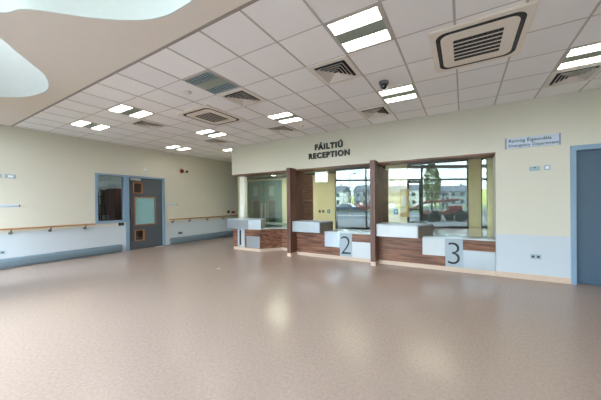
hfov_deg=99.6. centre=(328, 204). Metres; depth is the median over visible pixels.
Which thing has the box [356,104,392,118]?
ceiling vent
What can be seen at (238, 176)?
wall
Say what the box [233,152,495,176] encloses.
trim
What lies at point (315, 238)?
reception counter
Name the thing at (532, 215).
wall
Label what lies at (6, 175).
switch plate
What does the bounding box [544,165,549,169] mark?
switch plate
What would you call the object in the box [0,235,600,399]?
floor
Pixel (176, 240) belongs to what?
guard
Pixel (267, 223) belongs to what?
countertop
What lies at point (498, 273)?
baseboard
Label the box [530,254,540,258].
wall socket
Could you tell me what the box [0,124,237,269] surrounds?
wall
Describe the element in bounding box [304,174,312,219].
wall
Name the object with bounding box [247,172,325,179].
trim
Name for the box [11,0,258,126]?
trim
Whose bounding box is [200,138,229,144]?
ceiling vent
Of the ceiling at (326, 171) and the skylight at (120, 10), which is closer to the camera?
the skylight at (120, 10)
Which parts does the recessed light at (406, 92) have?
panel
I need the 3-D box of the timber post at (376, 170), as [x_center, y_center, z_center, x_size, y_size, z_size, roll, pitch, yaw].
[1.148,0.188,5.985,0.115,2.385,0.660,0,0,28]
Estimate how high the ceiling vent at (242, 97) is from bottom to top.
0.039 m
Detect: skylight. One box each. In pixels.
[0,0,194,20]
[0,38,49,96]
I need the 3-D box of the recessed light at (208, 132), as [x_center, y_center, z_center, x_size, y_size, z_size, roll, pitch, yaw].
[-3.042,-1.848,6.573,0.590,0.011,0.590,0,0,28]
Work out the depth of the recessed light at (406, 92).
4.30 m
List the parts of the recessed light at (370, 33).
panel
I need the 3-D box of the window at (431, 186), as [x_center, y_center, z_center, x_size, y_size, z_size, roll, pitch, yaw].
[3.316,-0.285,8.032,9.700,3.270,0.100,0,0,28]
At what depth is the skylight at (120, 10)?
2.48 m
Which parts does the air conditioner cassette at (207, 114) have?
panel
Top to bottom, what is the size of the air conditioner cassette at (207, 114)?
0.033 m
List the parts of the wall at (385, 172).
panel, panel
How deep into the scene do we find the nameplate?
5.79 m
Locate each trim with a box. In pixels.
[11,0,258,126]
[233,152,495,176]
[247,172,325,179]
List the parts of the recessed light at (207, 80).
panel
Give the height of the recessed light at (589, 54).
0.011 m
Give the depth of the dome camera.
3.82 m
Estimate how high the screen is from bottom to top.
1.960 m
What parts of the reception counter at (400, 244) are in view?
wood panel, panel, metal panel, wood panel, number panel, wood panel, metal panel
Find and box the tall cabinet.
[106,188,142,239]
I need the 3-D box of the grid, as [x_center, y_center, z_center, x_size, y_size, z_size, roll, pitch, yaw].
[0.458,-1.883,6.388,13.180,0.004,8.260,0,0,28]
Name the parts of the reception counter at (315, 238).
wood panel, panel, wood panel, metal panel, number panel, wood panel, metal panel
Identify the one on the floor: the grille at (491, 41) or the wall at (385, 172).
the wall at (385, 172)
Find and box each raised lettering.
[309,149,349,158]
[315,139,342,150]
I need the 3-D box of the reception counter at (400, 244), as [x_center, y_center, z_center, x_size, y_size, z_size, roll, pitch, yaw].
[2.221,0.901,5.432,2.290,0.945,0.540,0,0,28]
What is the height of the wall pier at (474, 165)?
2.780 m
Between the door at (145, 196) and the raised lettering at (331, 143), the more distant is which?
the door at (145, 196)
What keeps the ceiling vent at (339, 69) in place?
in the ceiling at (281, 19)
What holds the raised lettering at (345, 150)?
attached to the wall at (532, 215)
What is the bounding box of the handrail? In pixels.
[170,215,237,222]
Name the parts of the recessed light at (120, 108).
panel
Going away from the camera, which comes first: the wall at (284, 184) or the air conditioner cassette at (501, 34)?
the air conditioner cassette at (501, 34)
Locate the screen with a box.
[99,190,105,220]
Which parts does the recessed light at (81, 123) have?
panel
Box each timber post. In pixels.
[286,168,303,256]
[370,160,382,265]
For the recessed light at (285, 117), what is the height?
0.011 m
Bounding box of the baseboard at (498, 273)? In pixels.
[496,271,570,283]
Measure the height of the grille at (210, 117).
0.010 m
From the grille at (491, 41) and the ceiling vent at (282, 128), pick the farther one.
the ceiling vent at (282, 128)
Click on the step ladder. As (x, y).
(102, 196)
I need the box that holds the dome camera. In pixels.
[379,80,388,89]
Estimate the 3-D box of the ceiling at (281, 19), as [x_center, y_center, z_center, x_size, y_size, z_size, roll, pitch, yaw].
[-1.240,-1.883,3.203,13.480,0.060,15.779,0,0,28]
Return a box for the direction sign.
[505,133,560,149]
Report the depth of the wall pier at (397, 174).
8.43 m
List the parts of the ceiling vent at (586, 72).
plate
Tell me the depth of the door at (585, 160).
4.27 m
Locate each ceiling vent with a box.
[127,119,167,129]
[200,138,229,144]
[217,87,266,106]
[265,124,297,133]
[306,55,362,84]
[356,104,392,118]
[542,62,600,87]
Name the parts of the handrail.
rail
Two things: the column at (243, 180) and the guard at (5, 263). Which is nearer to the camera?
the guard at (5, 263)
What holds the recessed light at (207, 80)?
in the ceiling at (281, 19)
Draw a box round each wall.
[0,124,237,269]
[98,175,120,220]
[232,88,600,277]
[238,176,248,217]
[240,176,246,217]
[249,178,286,226]
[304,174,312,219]
[383,169,387,221]
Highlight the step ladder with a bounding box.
[98,191,106,220]
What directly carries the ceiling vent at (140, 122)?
in the ceiling at (281, 19)
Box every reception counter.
[227,218,286,251]
[292,220,370,262]
[376,222,495,275]
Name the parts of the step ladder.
rail, leg, rail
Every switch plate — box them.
[5,174,15,178]
[529,166,539,170]
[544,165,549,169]
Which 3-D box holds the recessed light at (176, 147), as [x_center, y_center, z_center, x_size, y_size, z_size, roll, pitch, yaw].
[-4.878,-1.840,8.232,0.590,0.011,0.590,0,0,28]
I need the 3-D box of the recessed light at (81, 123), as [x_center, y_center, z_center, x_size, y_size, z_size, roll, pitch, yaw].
[-5.477,-1.821,5.832,0.590,0.011,0.590,0,0,28]
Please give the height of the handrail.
0.156 m
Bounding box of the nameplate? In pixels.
[0,205,19,206]
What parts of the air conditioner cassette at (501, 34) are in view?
panel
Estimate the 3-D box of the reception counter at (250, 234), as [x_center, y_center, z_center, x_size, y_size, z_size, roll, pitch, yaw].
[-1.982,0.919,7.678,2.270,0.962,0.730,0,0,28]
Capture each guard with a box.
[0,244,122,268]
[170,230,233,243]
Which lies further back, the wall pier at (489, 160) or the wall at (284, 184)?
the wall at (284, 184)
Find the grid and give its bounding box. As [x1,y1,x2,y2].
[19,0,600,162]
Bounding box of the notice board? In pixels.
[400,189,408,216]
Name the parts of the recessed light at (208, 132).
panel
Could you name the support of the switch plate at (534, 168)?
attached to the wall at (532, 215)
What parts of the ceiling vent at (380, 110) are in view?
plate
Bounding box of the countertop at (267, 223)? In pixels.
[266,222,479,236]
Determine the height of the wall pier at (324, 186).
2.780 m
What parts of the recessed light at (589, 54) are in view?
panel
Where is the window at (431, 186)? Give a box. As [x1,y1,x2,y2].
[336,158,487,236]
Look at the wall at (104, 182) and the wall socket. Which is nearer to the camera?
the wall socket
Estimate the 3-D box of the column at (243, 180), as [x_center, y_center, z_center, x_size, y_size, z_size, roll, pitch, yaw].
[-2.846,0.224,8.477,0.160,2.360,0.160,0,0,28]
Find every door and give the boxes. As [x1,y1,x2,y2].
[126,175,164,250]
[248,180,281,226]
[570,143,600,285]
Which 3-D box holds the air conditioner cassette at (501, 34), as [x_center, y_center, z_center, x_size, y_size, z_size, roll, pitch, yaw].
[1.729,-1.861,2.946,0.950,0.033,0.950,0,0,28]
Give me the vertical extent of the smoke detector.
0.042 m
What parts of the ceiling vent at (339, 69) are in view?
plate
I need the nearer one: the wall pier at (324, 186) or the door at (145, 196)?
the door at (145, 196)
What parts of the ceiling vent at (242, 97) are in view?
plate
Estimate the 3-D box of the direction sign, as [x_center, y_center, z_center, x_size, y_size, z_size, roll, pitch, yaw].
[3.660,-1.135,4.550,0.792,0.200,0.026,0,0,28]
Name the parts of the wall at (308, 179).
panel, panel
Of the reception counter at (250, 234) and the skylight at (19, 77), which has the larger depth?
the reception counter at (250, 234)
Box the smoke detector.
[184,90,191,94]
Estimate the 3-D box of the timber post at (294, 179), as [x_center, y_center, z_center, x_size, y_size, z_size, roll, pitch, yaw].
[-0.919,0.201,7.087,0.120,2.385,0.660,0,0,28]
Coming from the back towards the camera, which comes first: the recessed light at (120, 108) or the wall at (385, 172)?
the wall at (385, 172)
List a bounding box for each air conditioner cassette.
[176,104,245,126]
[428,0,538,72]
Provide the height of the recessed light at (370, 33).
0.011 m
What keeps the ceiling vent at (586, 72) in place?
in the ceiling at (281, 19)
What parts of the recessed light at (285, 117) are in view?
panel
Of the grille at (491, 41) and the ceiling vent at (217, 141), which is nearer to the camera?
the grille at (491, 41)
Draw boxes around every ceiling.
[0,0,600,162]
[247,170,334,177]
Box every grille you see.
[197,113,226,121]
[453,29,503,60]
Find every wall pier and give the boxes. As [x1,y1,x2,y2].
[313,170,335,229]
[386,164,407,222]
[468,158,480,236]
[487,157,492,236]
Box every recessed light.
[70,120,111,130]
[106,104,155,118]
[165,145,191,150]
[182,70,240,94]
[194,129,228,137]
[266,111,303,123]
[324,3,394,53]
[377,84,418,103]
[553,42,600,71]
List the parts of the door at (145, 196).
vision panel, vision panel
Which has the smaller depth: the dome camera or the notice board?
the dome camera

